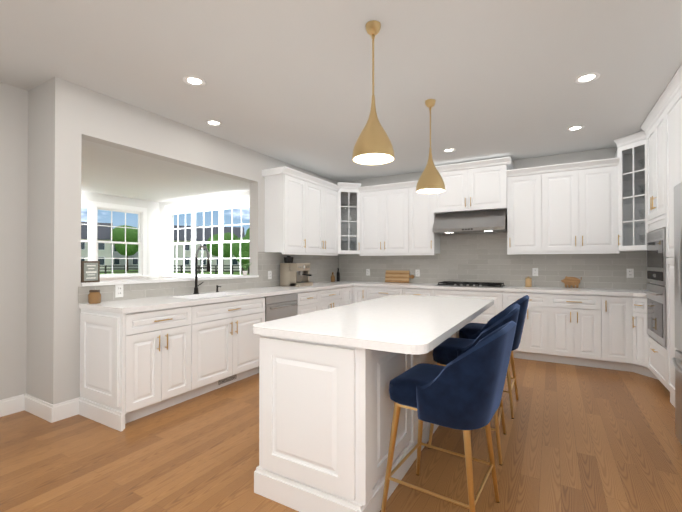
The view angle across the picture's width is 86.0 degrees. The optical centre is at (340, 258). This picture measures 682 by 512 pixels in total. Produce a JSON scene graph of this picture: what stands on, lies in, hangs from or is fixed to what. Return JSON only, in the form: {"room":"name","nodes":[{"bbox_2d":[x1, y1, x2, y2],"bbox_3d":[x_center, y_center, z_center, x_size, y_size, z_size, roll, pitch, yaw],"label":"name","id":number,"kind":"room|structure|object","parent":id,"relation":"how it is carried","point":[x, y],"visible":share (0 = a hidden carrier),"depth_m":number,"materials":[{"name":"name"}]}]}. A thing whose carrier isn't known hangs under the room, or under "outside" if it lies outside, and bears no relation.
{"room":"kitchen","nodes":[
{"label":"kitchen","id":0,"kind":"room"},
{"bbox_2d":[81,191,157,278],"bbox_3d":[-5.224,0.032,5.924,0.150,2.560,5.100,0,-1,30],"label":"wall","id":1,"kind":"structure","parent":0,"point":[155,240],"depth_m":7.76,"materials":[{"name":"white paint"}]},
{"bbox_2d":[81,200,148,280],"bbox_3d":[-5.119,-0.319,5.993,0.132,1.525,4.030,0,-1,30],"label":"window","id":2,"kind":"structure","parent":1,"relation":"in","point":[92,207],"depth_m":7.20,"materials":[{"name":"white wood"}]},
{"bbox_2d":[81,139,249,201],"bbox_3d":[-3.561,-1.296,4.977,3.989,0.080,5.100,0,-1,30],"label":"ceiling","id":3,"kind":"structure","parent":0,"point":[107,170],"depth_m":5.69,"materials":[{"name":"white paint"}]},
{"bbox_2d":[0,77,337,404],"bbox_3d":[-2.647,-0.082,2.895,0.640,2.740,9.320,0,-1,30],"label":"wall","id":4,"kind":"structure","parent":0,"point":[47,127],"depth_m":3.06,"materials":[{"name":"grey paint"}]},
{"bbox_2d":[0,394,78,422],"bbox_3d":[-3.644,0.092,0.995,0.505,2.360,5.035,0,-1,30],"label":"baseboard","id":5,"kind":"structure","parent":4,"relation":"attached to","point":[47,411],"depth_m":2.99,"materials":[{"name":"white wood"}]},
{"bbox_2d":[81,275,258,286],"bbox_3d":[-1.712,0.226,4.021,0.195,0.028,2.126,0,-1,30],"label":"sill","id":6,"kind":"structure","parent":4,"relation":"attached to","point":[102,283],"depth_m":3.70,"materials":[{"name":"white stone"}]},
{"bbox_2d":[81,261,99,282],"bbox_3d":[-2.187,0.112,3.188,0.034,0.185,0.140,0,-1,30],"label":"block sign","id":7,"kind":"object","parent":6,"relation":"on","point":[90,271],"visible":0.98,"depth_m":3.17,"materials":[{"name":"brown wood"}]},
{"bbox_2d":[241,261,251,274],"bbox_3d":[-1.258,0.122,4.806,0.143,0.190,0.152,0,-1,30],"label":"potted plant","id":8,"kind":"object","parent":6,"relation":"on","point":[245,269],"visible":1,"depth_m":4.79,"materials":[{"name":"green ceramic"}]},
{"bbox_2d":[78,252,337,303],"bbox_3d":[-1.117,0.146,4.902,0.008,0.485,4.290,0,-1,30],"label":"backsplash","id":9,"kind":"structure","parent":4,"relation":"attached to","point":[322,267],"depth_m":4.52,"materials":[{"name":"tile"}]},
{"bbox_2d":[115,284,122,297],"bbox_3d":[-2.015,0.291,3.324,0.007,0.116,0.072,0,-1,30],"label":"electrical outlet","id":10,"kind":"object","parent":9,"relation":"attached to","point":[118,290],"visible":1,"depth_m":3.32,"materials":[{"name":"white plastic"}]},
{"bbox_2d":[268,271,271,278],"bbox_3d":[-0.992,0.226,5.101,0.007,0.116,0.072,0,-1,30],"label":"electrical outlet","id":11,"kind":"object","parent":9,"relation":"attached to","point":[269,274],"visible":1,"depth_m":5.10,"materials":[{"name":"white plastic"}]},
{"bbox_2d":[263,168,302,254],"bbox_3d":[-0.767,-0.649,5.170,0.349,1.120,0.531,0,-1,30],"label":"upper cabinet","id":12,"kind":"object","parent":4,"relation":"attached to","point":[283,186],"depth_m":4.96,"materials":[{"name":"white wood"}]},
{"bbox_2d":[299,173,342,255],"bbox_3d":[-0.422,-0.644,5.736,0.382,1.120,1.039,0,-1,30],"label":"upper cabinet","id":13,"kind":"object","parent":4,"relation":"attached to","point":[320,197],"depth_m":5.62,"materials":[{"name":"white wood"}]},
{"bbox_2d":[158,191,249,278],"bbox_3d":[-2.254,0.041,7.053,3.810,2.560,0.180,0,-1,30],"label":"wall","id":14,"kind":"structure","parent":0,"point":[160,204],"depth_m":7.91,"materials":[{"name":"white paint"}]},
{"bbox_2d":[162,195,249,278],"bbox_3d":[-2.673,-0.352,7.239,2.610,1.610,0.120,0,-1,30],"label":"window","id":15,"kind":"structure","parent":14,"relation":"in","point":[221,205],"depth_m":7.33,"materials":[{"name":"white wood"}]},
{"bbox_2d":[0,358,681,511],"bbox_3d":[-0.442,1.307,1.613,5.730,0.060,9.620,0,-1,30],"label":"floor","id":16,"kind":"structure","parent":0,"point":[576,438],"depth_m":2.37,"materials":[{"name":"brown wood"}]},
{"bbox_2d":[79,304,198,431],"bbox_3d":[-1.743,0.853,3.192,0.619,0.872,0.671,0,-1,30],"label":"base cabinet","id":17,"kind":"object","parent":16,"relation":"on","point":[141,357],"depth_m":2.93,"materials":[{"name":"white wood"}]},
{"bbox_2d":[79,281,362,315],"bbox_3d":[-0.840,0.408,4.750,0.633,0.040,4.290,0,-1,30],"label":"countertop","id":18,"kind":"structure","parent":17,"relation":"on","point":[151,304],"depth_m":3.48,"materials":[{"name":"white stone"}]},
{"bbox_2d":[88,290,100,303],"bbox_3d":[-2.070,0.316,3.073,0.094,0.114,0.094,0,-1,30],"label":"jar","id":19,"kind":"object","parent":18,"relation":"on","point":[94,296],"visible":0.98,"depth_m":3.04,"materials":[{"name":"brown"}]},
{"bbox_2d":[193,246,220,293],"bbox_3d":[-1.422,0.120,4.044,0.246,0.522,0.338,0,-1,30],"label":"faucet","id":20,"kind":"object","parent":18,"relation":"on","point":[208,268],"visible":1,"depth_m":3.96,"materials":[{"name":"black"}]},
{"bbox_2d":[280,256,312,286],"bbox_3d":[-0.613,0.174,5.281,0.403,0.434,0.350,0,-1,30],"label":"coffee machine","id":21,"kind":"object","parent":18,"relation":"on","point":[292,274],"visible":1,"depth_m":5.19,"materials":[{"name":"silver"}]},
{"bbox_2d":[331,272,334,281],"bbox_3d":[-0.141,0.317,6.341,0.072,0.166,0.070,0,-1,30],"label":"bottle","id":22,"kind":"object","parent":18,"relation":"on","point":[332,278],"visible":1,"depth_m":6.31,"materials":[{"name":"brown glass"}]},
{"bbox_2d":[337,268,339,280],"bbox_3d":[-0.050,0.282,6.520,0.056,0.239,0.055,0,-1,30],"label":"bottle","id":23,"kind":"object","parent":18,"relation":"on","point":[338,276],"visible":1,"depth_m":6.50,"materials":[{"name":"black glass"}]},
{"bbox_2d":[187,296,264,395],"bbox_3d":[-1.379,0.859,3.824,0.619,0.872,1.031,0,-1,30],"label":"base cabinet","id":24,"kind":"object","parent":16,"relation":"on","point":[228,344],"depth_m":3.66,"materials":[{"name":"white wood"}]},
{"bbox_2d":[264,293,297,321],"bbox_3d":[-0.945,0.867,4.520,0.661,0.868,0.600,0,-1,30],"label":"dishwasher","id":25,"kind":"object","parent":16,"relation":"on","point":[280,306],"visible":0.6,"depth_m":4.35,"materials":[{"name":"silver metal"}]},
{"bbox_2d":[287,288,322,314],"bbox_3d":[-0.679,0.868,5.037,0.622,0.872,0.551,0,-1,30],"label":"base cabinet","id":26,"kind":"object","parent":16,"relation":"on","point":[312,301],"depth_m":4.89,"materials":[{"name":"white wood"}]},
{"bbox_2d":[323,288,338,309],"bbox_3d":[-0.399,0.872,5.522,0.622,0.872,0.691,0,-1,30],"label":"base cabinet","id":27,"kind":"object","parent":16,"relation":"on","point":[330,295],"depth_m":5.33,"materials":[{"name":"white wood"}]},
{"bbox_2d":[339,284,354,305],"bbox_3d":[-0.154,0.875,5.887,0.683,0.872,0.430,0,-1,30],"label":"base cabinet","id":28,"kind":"object","parent":16,"relation":"on","point":[346,295],"depth_m":5.77,"materials":[{"name":"white wood"}]},
{"bbox_2d":[254,327,461,511],"bbox_3d":[0.332,0.850,2.775,0.704,0.874,2.142,0,-1,30],"label":"kitchen island","id":29,"kind":"object","parent":16,"relation":"on","point":[326,402],"depth_m":1.84,"materials":[{"name":"white wood"}]},
{"bbox_2d":[253,295,493,358],"bbox_3d":[0.464,0.391,2.709,0.985,0.040,2.210,0,-1,30],"label":"island countertop","id":30,"kind":"structure","parent":29,"relation":"on","point":[399,324],"depth_m":2.07,"materials":[{"name":"white stone"}]},
{"bbox_2d":[355,288,370,302],"bbox_3d":[0.443,0.877,6.077,0.330,0.872,0.704,0,-1,30],"label":"base cabinet","id":31,"kind":"object","parent":16,"relation":"on","point":[361,294],"depth_m":5.84,"materials":[{"name":"white wood"}]},
{"bbox_2d":[371,288,406,299],"bbox_3d":[0.811,0.875,5.897,0.732,0.872,0.647,0,-1,30],"label":"base cabinet","id":32,"kind":"object","parent":16,"relation":"on","point":[376,293],"depth_m":5.63,"materials":[{"name":"white wood"}]},
{"bbox_2d":[407,288,434,295],"bbox_3d":[1.248,0.873,5.645,0.521,0.872,0.647,0,-1,30],"label":"base cabinet","id":33,"kind":"object","parent":16,"relation":"on","point":[410,291],"depth_m":5.35,"materials":[{"name":"white wood"}]},
{"bbox_2d":[381,321,515,511],"bbox_3d":[0.547,0.793,1.832,0.585,0.971,0.610,0,-1,30],"label":"stool","id":34,"kind":"object","parent":16,"relation":"on","point":[463,391],"visible":1,"depth_m":1.60,"materials":[{"name":"blue fabric"}]},
{"bbox_2d":[435,288,506,323],"bbox_3d":[1.873,0.870,5.286,1.042,0.872,0.647,0,-1,30],"label":"base cabinet","id":35,"kind":"object","parent":16,"relation":"on","point":[500,298],"depth_m":4.91,"materials":[{"name":"white"}]},
{"bbox_2d":[428,303,519,464],"bbox_3d":[0.945,0.799,2.571,0.579,0.971,0.610,0,-1,30],"label":"stool","id":36,"kind":"object","parent":16,"relation":"on","point":[447,351],"visible":0.31,"depth_m":2.46,"materials":[{"name":"blue fabric"}]},
{"bbox_2d":[459,295,528,418],"bbox_3d":[1.351,0.805,3.239,0.562,0.971,0.610,0,-1,30],"label":"stool","id":37,"kind":"object","parent":16,"relation":"on","point":[465,331],"visible":0.4,"depth_m":3.03,"materials":[{"name":"blue fabric"}]},
{"bbox_2d":[507,292,554,362],"bbox_3d":[2.523,0.867,4.911,0.581,0.872,0.647,0,-1,30],"label":"base cabinet","id":38,"kind":"object","parent":16,"relation":"on","point":[537,342],"depth_m":4.61,"materials":[{"name":"white wood"}]},
{"bbox_2d":[555,296,610,368],"bbox_3d":[2.956,0.865,4.662,0.662,0.872,0.647,0,-1,30],"label":"base cabinet","id":39,"kind":"object","parent":16,"relation":"on","point":[582,323],"depth_m":4.37,"materials":[{"name":"white wood"}]},
{"bbox_2d":[351,281,642,295],"bbox_3d":[2.183,0.411,5.055,4.302,0.040,0.744,0,-1,30],"label":"countertop","id":40,"kind":"structure","parent":39,"relation":"on","point":[546,291],"depth_m":4.78,"materials":[{"name":"white stone"}]},
{"bbox_2d":[385,270,413,282],"bbox_3d":[0.982,0.296,6.122,0.507,0.201,0.059,0,-1,30],"label":"cutting boards","id":41,"kind":"object","parent":40,"relation":"on","point":[399,276],"visible":0.94,"depth_m":6.12,"materials":[{"name":"brown wood"}]},
{"bbox_2d":[434,281,506,287],"bbox_3d":[1.876,0.368,5.295,0.920,0.046,0.490,0,-1,30],"label":"cooktop","id":42,"kind":"object","parent":40,"relation":"in","point":[475,284],"visible":1,"depth_m":5.18,"materials":[{"name":"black metal"}]},
{"bbox_2d":[525,277,531,286],"bbox_3d":[2.607,0.318,5.082,0.082,0.144,0.081,0,-1,30],"label":"canister","id":43,"kind":"object","parent":40,"relation":"on","point":[528,281],"visible":1,"depth_m":5.05,"materials":[{"name":"brown wood"}]},
{"bbox_2d":[561,276,581,287],"bbox_3d":[3.093,0.307,4.908,0.241,0.156,0.041,0,-1,30],"label":"board","id":44,"kind":"object","parent":40,"relation":"on","point":[570,281],"visible":0.88,"depth_m":4.90,"materials":[{"name":"brown wood"}]},
{"bbox_2d":[611,296,626,370],"bbox_3d":[3.306,0.864,4.461,0.389,0.872,0.647,0,-1,30],"label":"base cabinet","id":45,"kind":"object","parent":16,"relation":"on","point":[618,303],"depth_m":4.20,"materials":[{"name":"white wood"}]},
{"bbox_2d":[627,296,642,374],"bbox_3d":[3.707,0.861,4.168,0.778,0.872,0.752,0,-1,30],"label":"base cabinet","id":46,"kind":"object","parent":16,"relation":"on","point":[634,303],"depth_m":4.11,"materials":[{"name":"white wood"}]},
{"bbox_2d":[643,96,666,387],"bbox_3d":[3.379,-0.076,3.468,0.642,2.736,0.811,0,-1,30],"label":"tall cabinet","id":47,"kind":"object","parent":16,"relation":"on","point":[655,126],"depth_m":3.62,"materials":[{"name":"white wood"}]},
{"bbox_2d":[663,72,681,406],"bbox_3d":[2.995,-0.082,2.778,0.618,2.736,0.890,0,-1,30],"label":"tall cabinet","id":48,"kind":"object","parent":16,"relation":"on","point":[673,100],"depth_m":3.15,"materials":[{"name":"white wood"}]},
{"bbox_2d":[672,182,681,443],"bbox_3d":[2.425,0.381,2.024,0.823,1.800,0.920,0,-1,30],"label":"fridge","id":49,"kind":"object","parent":16,"relation":"on","point":[677,361],"visible":1,"depth_m":2.50,"materials":[{"name":"silver metal"}]},
{"bbox_2d":[0,0,681,181],"bbox_3d":[-0.442,-1.503,1.636,5.730,0.080,9.620,0,-1,30],"label":"ceiling","id":50,"kind":"structure","parent":0,"point":[288,81],"depth_m":2.78,"materials":[{"name":"white paint"}]},
{"bbox_2d":[183,75,205,86],"bbox_3d":[-1.196,-1.448,2.982,0.176,0.006,0.176,0,-1,30],"label":"recessed light","id":51,"kind":"object","parent":50,"relation":"in","point":[194,81],"visible":1,"depth_m":2.98,"materials":[{"name":"white plastic"}]},
{"bbox_2d":[205,120,222,125],"bbox_3d":[-1.349,-1.441,3.878,0.176,0.006,0.176,0,-1,30],"label":"recessed light","id":52,"kind":"object","parent":50,"relation":"in","point":[214,122],"visible":1,"depth_m":3.87,"materials":[{"name":"white plastic"}]},
{"bbox_2d":[352,20,394,164],"bbox_3d":[0.201,-1.037,2.278,0.262,0.839,0.262,0,-1,30],"label":"pendant light","id":53,"kind":"object","parent":50,"relation":"hanging from","point":[373,145],"visible":1,"depth_m":2.23,"materials":[{"name":"gold metal"}]},
{"bbox_2d":[416,99,444,193],"bbox_3d":[0.820,-1.033,3.352,0.262,0.829,0.262,0,-1,30],"label":"pendant light","id":54,"kind":"object","parent":50,"relation":"hanging from","point":[430,181],"visible":1,"depth_m":3.30,"materials":[{"name":"gold metal"}]},
{"bbox_2d":[442,148,455,151],"bbox_3d":[1.426,-1.433,4.830,0.176,0.006,0.176,0,-1,30],"label":"recessed light","id":55,"kind":"object","parent":50,"relation":"in","point":[449,150],"visible":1,"depth_m":4.83,"materials":[{"name":"white plastic"}]},
{"bbox_2d":[566,125,584,130],"bbox_3d":[2.584,-1.440,4.035,0.176,0.006,0.176,0,-1,30],"label":"recessed light","id":56,"kind":"object","parent":50,"relation":"in","point":[576,128],"visible":1,"depth_m":4.03,"materials":[{"name":"white plastic"}]},
{"bbox_2d":[574,72,599,83],"bbox_3d":[1.973,-1.448,2.934,0.176,0.006,0.176,0,-1,30],"label":"recessed light","id":57,"kind":"object","parent":50,"relation":"in","point":[587,78],"visible":1,"depth_m":2.93,"materials":[{"name":"white plastic"}]},
{"bbox_2d":[339,184,358,251],"bbox_3d":[0.131,-0.656,6.125,0.294,1.033,0.294,0,-1,30],"label":"upper cabinet","id":58,"kind":"object","parent":0,"relation":"attached to","point":[349,196],"depth_m":6.16,"materials":[{"name":"white"}]},
{"bbox_2d":[344,147,617,288],"bbox_3d":[2.133,-0.060,5.606,5.240,2.740,0.150,0,-1,30],"label":"wall","id":59,"kind":"structure","parent":0,"point":[607,153],"depth_m":5.15,"materials":[{"name":"grey paint"}]},
{"bbox_2d":[355,184,386,255],"bbox_3d":[0.586,-0.640,6.192,0.533,1.120,0.382,0,-1,30],"label":"upper cabinet","id":60,"kind":"object","parent":59,"relation":"attached to","point":[372,199],"depth_m":6.04,"materials":[{"name":"white wood"}]},
{"bbox_2d":[387,181,414,255],"bbox_3d":[0.962,-0.642,5.994,0.555,1.120,0.349,0,-1,30],"label":"upper cabinet","id":61,"kind":"object","parent":59,"relation":"attached to","point":[401,196],"depth_m":5.80,"materials":[{"name":"white wood"}]},
{"bbox_2d":[415,180,439,254],"bbox_3d":[1.297,-0.643,5.802,0.461,1.120,0.349,0,-1,30],"label":"upper cabinet","id":62,"kind":"object","parent":59,"relation":"attached to","point":[427,242],"depth_m":5.62,"materials":[{"name":"white wood"}]},
{"bbox_2d":[432,209,506,234],"bbox_3d":[1.896,-0.535,5.367,0.980,0.305,0.499,0,-1,30],"label":"range hood","id":63,"kind":"object","parent":59,"relation":"attached to","point":[491,221],"visible":0.98,"depth_m":5.21,"materials":[{"name":"silver metal"}]},
{"bbox_2d":[431,157,510,215],"bbox_3d":[1.924,-1.035,5.421,1.010,0.684,0.389,0,-1,30],"label":"upper cabinet","id":64,"kind":"object","parent":59,"relation":"attached to","point":[481,185],"depth_m":5.22,"materials":[{"name":"white wood"}]},
{"bbox_2d":[338,232,649,289],"bbox_3d":[2.094,-0.149,5.538,4.939,1.084,0.007,0,-1,30],"label":"backsplash","id":65,"kind":"structure","parent":59,"relation":"attached to","point":[478,257],"depth_m":5.41,"materials":[{"name":"tile"}]},
{"bbox_2d":[415,269,419,276],"bbox_3d":[1.258,0.233,6.007,0.072,0.116,0.007,0,-1,30],"label":"electrical outlet","id":66,"kind":"object","parent":65,"relation":"attached to","point":[417,272],"visible":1,"depth_m":6.00,"materials":[{"name":"white plastic"}]},
{"bbox_2d":[532,268,537,275],"bbox_3d":[2.740,0.186,5.154,0.072,0.116,0.007,0,-1,30],"label":"electrical outlet","id":67,"kind":"object","parent":65,"relation":"attached to","point":[534,271],"visible":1,"depth_m":5.15,"materials":[{"name":"white plastic"}]},
{"bbox_2d":[627,269,633,277],"bbox_3d":[3.658,0.182,4.625,0.072,0.116,0.007,0,-1,30],"label":"electrical outlet","id":68,"kind":"object","parent":65,"relation":"attached to","point":[630,273],"visible":1,"depth_m":4.62,"materials":[{"name":"white plastic"}]},
{"bbox_2d":[507,166,546,251],"bbox_3d":[2.580,-0.649,5.063,0.481,1.120,0.349,0,-1,30],"label":"upper cabinet","id":69,"kind":"object","parent":59,"relation":"attached to","point":[526,187],"depth_m":4.91,"materials":[{"name":"white wood"}]},
{"bbox_2d":[547,161,586,251],"bbox_3d":[2.913,-0.651,4.871,0.531,1.120,0.349,0,-1,30],"label":"upper cabinet","id":70,"kind":"object","parent":59,"relation":"attached to","point":[566,183],"depth_m":4.68,"materials":[{"name":"white wood"}]},
{"bbox_2d":[587,158,622,251],"bbox_3d":[3.243,-0.652,4.681,0.470,1.120,0.349,0,-1,30],"label":"upper cabinet","id":71,"kind":"object","parent":59,"relation":"attached to","point":[600,173],"depth_m":4.50,"materials":[{"name":"white wood"}]},
{"bbox_2d":[615,136,642,247],"bbox_3d":[3.407,-0.752,4.251,0.274,1.195,0.274,0,-1,30],"label":"upper cabinet","id":72,"kind":"object","parent":0,"relation":"attached to","point":[629,153],"depth_m":4.41,"materials":[{"name":"white wood"}]},
{"label":"outside","id":73,"kind":"structure","parent":0,"visible":0},
{"bbox_2d":[81,222,249,274],"bbox_3d":[-57.805,-2.534,119.780,380.000,10.738,450.000,0,-1,30],"label":"scenery","id":74,"kind":"structure","parent":73,"point":[104,234],"depth_m":68.07,"materials":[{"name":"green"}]}
]}

